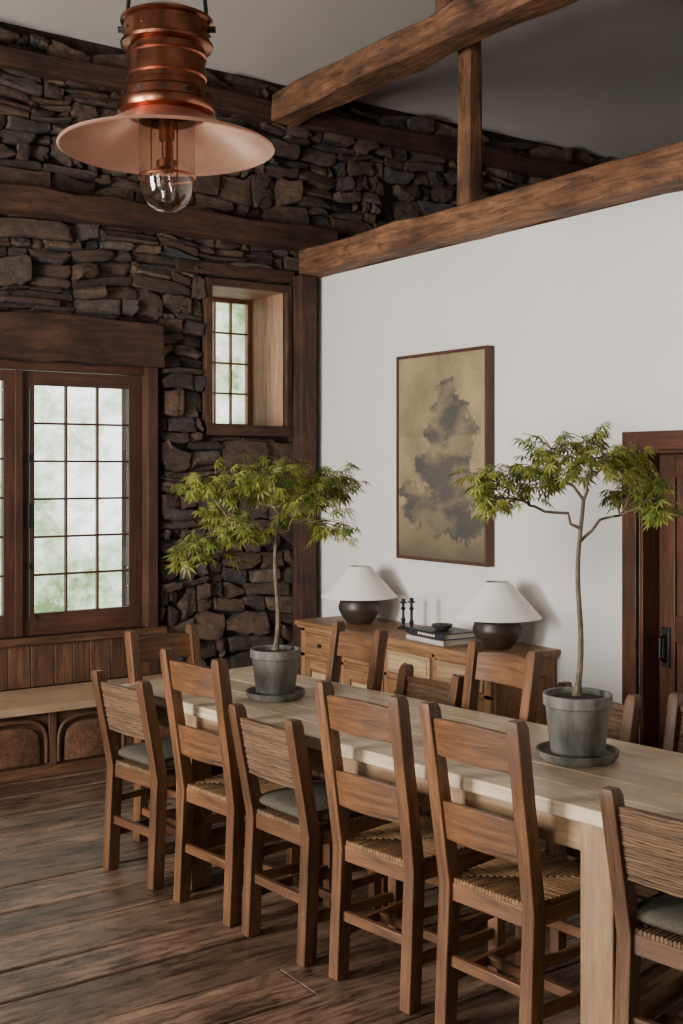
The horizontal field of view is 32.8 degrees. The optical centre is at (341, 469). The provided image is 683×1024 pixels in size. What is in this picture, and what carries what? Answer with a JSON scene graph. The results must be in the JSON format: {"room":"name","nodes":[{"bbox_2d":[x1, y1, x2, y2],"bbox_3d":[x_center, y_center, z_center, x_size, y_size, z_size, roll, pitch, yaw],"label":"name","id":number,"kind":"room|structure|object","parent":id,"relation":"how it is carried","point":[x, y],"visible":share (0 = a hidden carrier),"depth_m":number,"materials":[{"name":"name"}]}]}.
{"room":"dining room","nodes":[
{"label":"dining room","id":0,"kind":"room"},
{"bbox_2d":[0,22,616,691],"bbox_3d":[-0.392,-0.472,8.287,14.334,4.535,0.629,0,0,-35],"label":"wall","id":1,"kind":"structure","parent":0,"point":[346,185],"depth_m":7.61,"materials":[{"name":"stone"}]},
{"bbox_2d":[0,359,157,674],"bbox_3d":[-1.938,0.320,6.998,1.725,1.960,0.210,0,0,-35],"label":"window","id":2,"kind":"structure","parent":1,"relation":"in","point":[18,618],"depth_m":7.17,"materials":[{"name":"brown wood"}]},
{"bbox_2d":[0,311,164,367],"bbox_3d":[-1.913,-0.795,6.923,1.800,0.304,0.224,0,0,-35],"label":"window lintel","id":3,"kind":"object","parent":1,"relation":"attached to","point":[25,336],"depth_m":7.03,"materials":[{"name":"brown wood"}]},
{"bbox_2d":[0,625,166,690],"bbox_3d":[-1.891,1.150,6.926,1.840,0.300,0.080,0,0,-35],"label":"wall paneling","id":4,"kind":"structure","parent":1,"relation":"attached to","point":[40,660],"depth_m":7.05,"materials":[{"name":"brown wood"}]},
{"bbox_2d":[0,183,338,251],"bbox_3d":[-3.047,-1.594,6.119,7.220,0.166,0.281,0,0,-35],"label":"beam","id":5,"kind":"structure","parent":1,"relation":"attached to","point":[27,201],"depth_m":7.29,"materials":[{"name":"brown wood"}]},
{"bbox_2d":[174,258,294,283],"bbox_3d":[-0.705,-1.331,7.769,0.910,0.089,0.067,0,0,-35],"label":"trim","id":6,"kind":"structure","parent":1,"relation":"attached to","point":[185,265],"depth_m":7.74,"materials":[{"name":"brown wood"}]},
{"bbox_2d":[202,277,292,436],"bbox_3d":[-0.769,-0.748,8.023,0.667,1.035,0.570,0,0,-35],"label":"window","id":7,"kind":"structure","parent":1,"relation":"in","point":[268,307],"depth_m":8.06,"materials":[{"name":"brown wood"}]},
{"bbox_2d":[0,45,588,178],"bbox_3d":[-0.467,-2.434,7.996,13.600,0.146,0.286,0,0,-35],"label":"beam","id":8,"kind":"structure","parent":1,"relation":"attached to","point":[96,76],"depth_m":8.02,"materials":[{"name":"brown wood"}]},
{"bbox_2d":[0,767,682,1023],"bbox_3d":[0.428,1.749,3.227,9.600,0.102,10.002,0,0,-35],"label":"floor","id":9,"kind":"structure","parent":0,"point":[82,941],"depth_m":4.13,"materials":[{"name":"brown wood"}]},
{"bbox_2d":[0,674,170,783],"bbox_3d":[-2.506,1.500,6.112,3.700,0.400,0.550,0,0,-35],"label":"window bench","id":10,"kind":"object","parent":9,"relation":"on","point":[48,731],"visible":0.44,"depth_m":6.48,"materials":[{"name":"brown wood"}]},
{"bbox_2d":[91,670,222,890],"bbox_3d":[-0.750,1.275,4.955,0.501,0.850,0.426,0,0,-44],"label":"dining chair","id":11,"kind":"object","parent":9,"relation":"on","point":[149,764],"visible":0.67,"depth_m":4.81,"materials":[{"name":"brown wood"}]},
{"bbox_2d":[124,624,200,841],"bbox_3d":[-0.693,1.222,5.319,0.426,0.955,0.508,0,0,-44],"label":"dining chair","id":12,"kind":"object","parent":9,"relation":"on","point":[147,648],"visible":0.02,"depth_m":5.39,"materials":[{"name":"brown wood"}]},
{"bbox_2d":[160,648,322,926],"bbox_3d":[-0.399,1.200,4.573,0.508,1.000,0.426,0,0,-42],"label":"dining chair","id":13,"kind":"object","parent":9,"relation":"on","point":[222,794],"visible":0.58,"depth_m":4.44,"materials":[{"name":"brown wood"}]},
{"bbox_2d":[293,275,316,674],"bbox_3d":[-0.255,0.182,7.997,0.137,3.035,0.116,0,0,-35],"label":"timber post","id":14,"kind":"object","parent":9,"relation":"on","point":[304,286],"visible":0.63,"depth_m":7.95,"materials":[{"name":"brown wood"}]},
{"bbox_2d":[228,703,402,967],"bbox_3d":[-0.098,1.275,4.228,0.501,0.850,0.426,0,0,-40],"label":"dining chair","id":15,"kind":"object","parent":9,"relation":"on","point":[297,813],"visible":0.72,"depth_m":4.12,"materials":[{"name":"brown wood"}]},
{"bbox_2d":[244,621,387,875],"bbox_3d":[-0.110,1.200,5.106,0.508,1.000,0.426,0,0,-33],"label":"dining chair","id":16,"kind":"object","parent":9,"relation":"on","point":[365,647],"visible":0.03,"depth_m":5.20,"materials":[{"name":"brown wood"}]},
{"bbox_2d":[312,664,463,909],"bbox_3d":[0.202,1.275,4.799,0.501,0.850,0.426,0,0,-36],"label":"dining chair","id":17,"kind":"object","parent":9,"relation":"on","point":[408,685],"visible":0.17,"depth_m":4.90,"materials":[{"name":"brown wood"}]},
{"bbox_2d":[122,666,682,1023],"bbox_3d":[0.311,1.320,4.203,0.760,0.760,3.020,0,0,-42],"label":"dining table","id":18,"kind":"object","parent":9,"relation":"on","point":[568,809],"visible":0.28,"depth_m":3.58,"materials":[{"name":"brown wood"}]},
{"bbox_2d":[162,453,371,701],"bbox_3d":[-0.311,0.432,4.805,0.780,1.014,0.732,0,0,-35],"label":"maple tree","id":19,"kind":"object","parent":18,"relation":"on","point":[275,666],"visible":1,"depth_m":4.74,"materials":[{"name":"green plant"}]},
{"bbox_2d":[449,422,682,766],"bbox_3d":[0.743,0.390,3.780,0.634,1.098,0.665,0,0,42],"label":"maple tree","id":20,"kind":"object","parent":18,"relation":"on","point":[577,716],"visible":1,"depth_m":3.72,"materials":[{"name":"green plant"}]},
{"bbox_2d":[314,680,504,1014],"bbox_3d":[0.223,1.200,3.881,0.508,1.000,0.426,0,0,-43],"label":"dining chair","id":21,"kind":"object","parent":9,"relation":"on","point":[402,849],"visible":0.73,"depth_m":3.76,"materials":[{"name":"brown wood"}]},
{"bbox_2d":[294,616,559,725],"bbox_3d":[0.429,1.327,6.780,0.506,0.746,1.840,0,0,-35],"label":"sideboard","id":22,"kind":"object","parent":9,"relation":"on","point":[430,661],"visible":0.28,"depth_m":6.42,"materials":[{"name":"brown wood"}]},
{"bbox_2d":[321,565,397,623],"bbox_3d":[0.112,0.776,7.229,0.476,0.355,0.476,0,0,-35],"label":"table lamp","id":23,"kind":"object","parent":22,"relation":"on","point":[359,589],"visible":1,"depth_m":7.12,"materials":[{"name":"fabric"}]},
{"bbox_2d":[397,598,408,628],"bbox_3d":[0.371,0.864,6.971,0.072,0.180,0.072,0,0,-35],"label":"candlestick","id":24,"kind":"object","parent":22,"relation":"on","point":[402,601],"visible":0.99,"depth_m":6.96,"materials":[{"name":"black metal"}]},
{"bbox_2d":[405,598,414,631],"bbox_3d":[0.413,0.854,6.842,0.072,0.200,0.072,0,0,-35],"label":"candlestick","id":25,"kind":"object","parent":22,"relation":"on","point":[411,601],"visible":0.86,"depth_m":6.83,"materials":[{"name":"black metal"}]},
{"bbox_2d":[406,626,476,646],"bbox_3d":[0.563,0.922,6.471,0.250,0.063,0.340,0,0,-33],"label":"book stack","id":26,"kind":"object","parent":22,"relation":"on","point":[454,636],"visible":0.91,"depth_m":6.37,"materials":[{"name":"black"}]},
{"bbox_2d":[431,623,452,630],"bbox_3d":[0.560,0.874,6.457,0.124,0.032,0.124,0,0,-35],"label":"decorative bowl","id":27,"kind":"object","parent":26,"relation":"on","point":[438,626],"visible":1,"depth_m":6.42,"materials":[{"name":"black ceramic"}]},
{"bbox_2d":[453,580,541,649],"bbox_3d":[0.835,0.776,6.222,0.476,0.355,0.476,0,0,-35],"label":"table lamp","id":28,"kind":"object","parent":22,"relation":"on","point":[496,609],"visible":0.99,"depth_m":6.11,"materials":[{"name":"fabric"}]},
{"bbox_2d":[381,640,543,907],"bbox_3d":[0.465,1.200,4.496,0.508,1.000,0.426,0,0,-35],"label":"dining chair","id":29,"kind":"object","parent":9,"relation":"on","point":[512,670],"visible":0.06,"depth_m":4.61,"materials":[{"name":"brown wood"}]},
{"bbox_2d":[419,701,580,1023],"bbox_3d":[0.549,1.200,3.517,0.508,1.000,0.426,0,0,-41],"label":"dining chair","id":30,"kind":"object","parent":9,"relation":"on","point":[532,889],"visible":0.89,"depth_m":3.40,"materials":[{"name":"brown wood"}]},
{"bbox_2d":[473,681,642,952],"bbox_3d":[0.823,1.275,4.378,0.501,0.850,0.426,0,0,-38],"label":"dining chair","id":31,"kind":"object","parent":9,"relation":"on","point":[625,718],"visible":0.12,"depth_m":4.36,"materials":[{"name":"brown wood"}]},
{"bbox_2d":[599,785,682,1023],"bbox_3d":[1.003,1.275,3.137,0.501,0.850,0.426,0,0,-43],"label":"dining chair","id":32,"kind":"object","parent":9,"relation":"on","point":[638,842],"visible":1,"depth_m":3.10,"materials":[{"name":"brown wood"}]},
{"bbox_2d":[635,692,682,899],"bbox_3d":[1.214,1.275,4.152,0.501,0.850,0.426,0,0,-40],"label":"dining chair","id":33,"kind":"object","parent":9,"relation":"on","point":[673,739],"visible":0.13,"depth_m":4.39,"materials":[{"name":"brown wood"}]},
{"bbox_2d":[0,0,682,158],"bbox_3d":[2.083,-4.331,4.263,14.100,4.206,10.200,0,0,-35],"label":"ceiling","id":34,"kind":"structure","parent":0,"point":[604,78],"depth_m":8.62,"materials":[{"name":"paint"}]},
{"bbox_2d":[56,0,274,212],"bbox_3d":[-0.662,-2.960,4.400,0.816,3.963,0.816,0,0,-35],"label":"pendant lamp","id":35,"kind":"object","parent":34,"relation":"hanging from","point":[165,123],"visible":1,"depth_m":4.34,"materials":[{"name":"orange metal"}]},
{"bbox_2d":[271,0,579,126],"bbox_3d":[2.269,-2.450,4.083,0.224,0.213,9.290,0,0,-35],"label":"ceiling beam","id":36,"kind":"structure","parent":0,"point":[412,49],"depth_m":6.72,"materials":[{"name":"brown wood"}]},
{"bbox_2d":[436,0,452,11],"bbox_3d":[0.620,-3.236,6.719,0.122,1.373,0.134,0,0,-35],"label":"timber post","id":37,"kind":"object","parent":36,"relation":"on","point":[440,4],"visible":0.05,"depth_m":6.69,"materials":[{"name":"brown wood"}]},
{"bbox_2d":[316,191,682,744],"bbox_3d":[2.531,0.182,4.346,0.130,3.035,9.420,0,0,-35],"label":"wall","id":38,"kind":"structure","parent":0,"point":[581,315],"depth_m":6.36,"materials":[{"name":"white paint"}]},
{"bbox_2d":[396,345,493,566],"bbox_3d":[0.606,-0.079,6.928,0.056,1.257,0.840,0,0,-35],"label":"framed painting","id":39,"kind":"object","parent":38,"relation":"attached to","point":[445,399],"visible":0.98,"depth_m":6.88,"materials":[{"name":"paper"}]},
{"bbox_2d":[298,141,682,277],"bbox_3d":[2.475,-1.425,4.233,0.270,0.198,9.300,0,0,-35],"label":"ceiling beam","id":40,"kind":"structure","parent":38,"relation":"on","point":[659,171],"depth_m":6.28,"materials":[{"name":"brown wood"}]},
{"bbox_2d":[457,41,481,205],"bbox_3d":[0.738,-2.112,6.691,0.106,1.175,0.122,0,0,-35],"label":"timber post","id":41,"kind":"object","parent":40,"relation":"on","point":[469,58],"visible":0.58,"depth_m":6.65,"materials":[{"name":"brown wood"}]},
{"bbox_2d":[622,430,682,752],"bbox_3d":[1.780,0.755,5.418,0.192,1.890,1.060,0,0,-35],"label":"door","id":42,"kind":"structure","parent":38,"relation":"in","point":[661,548],"depth_m":5.74,"materials":[{"name":"brown wood"}]}
]}

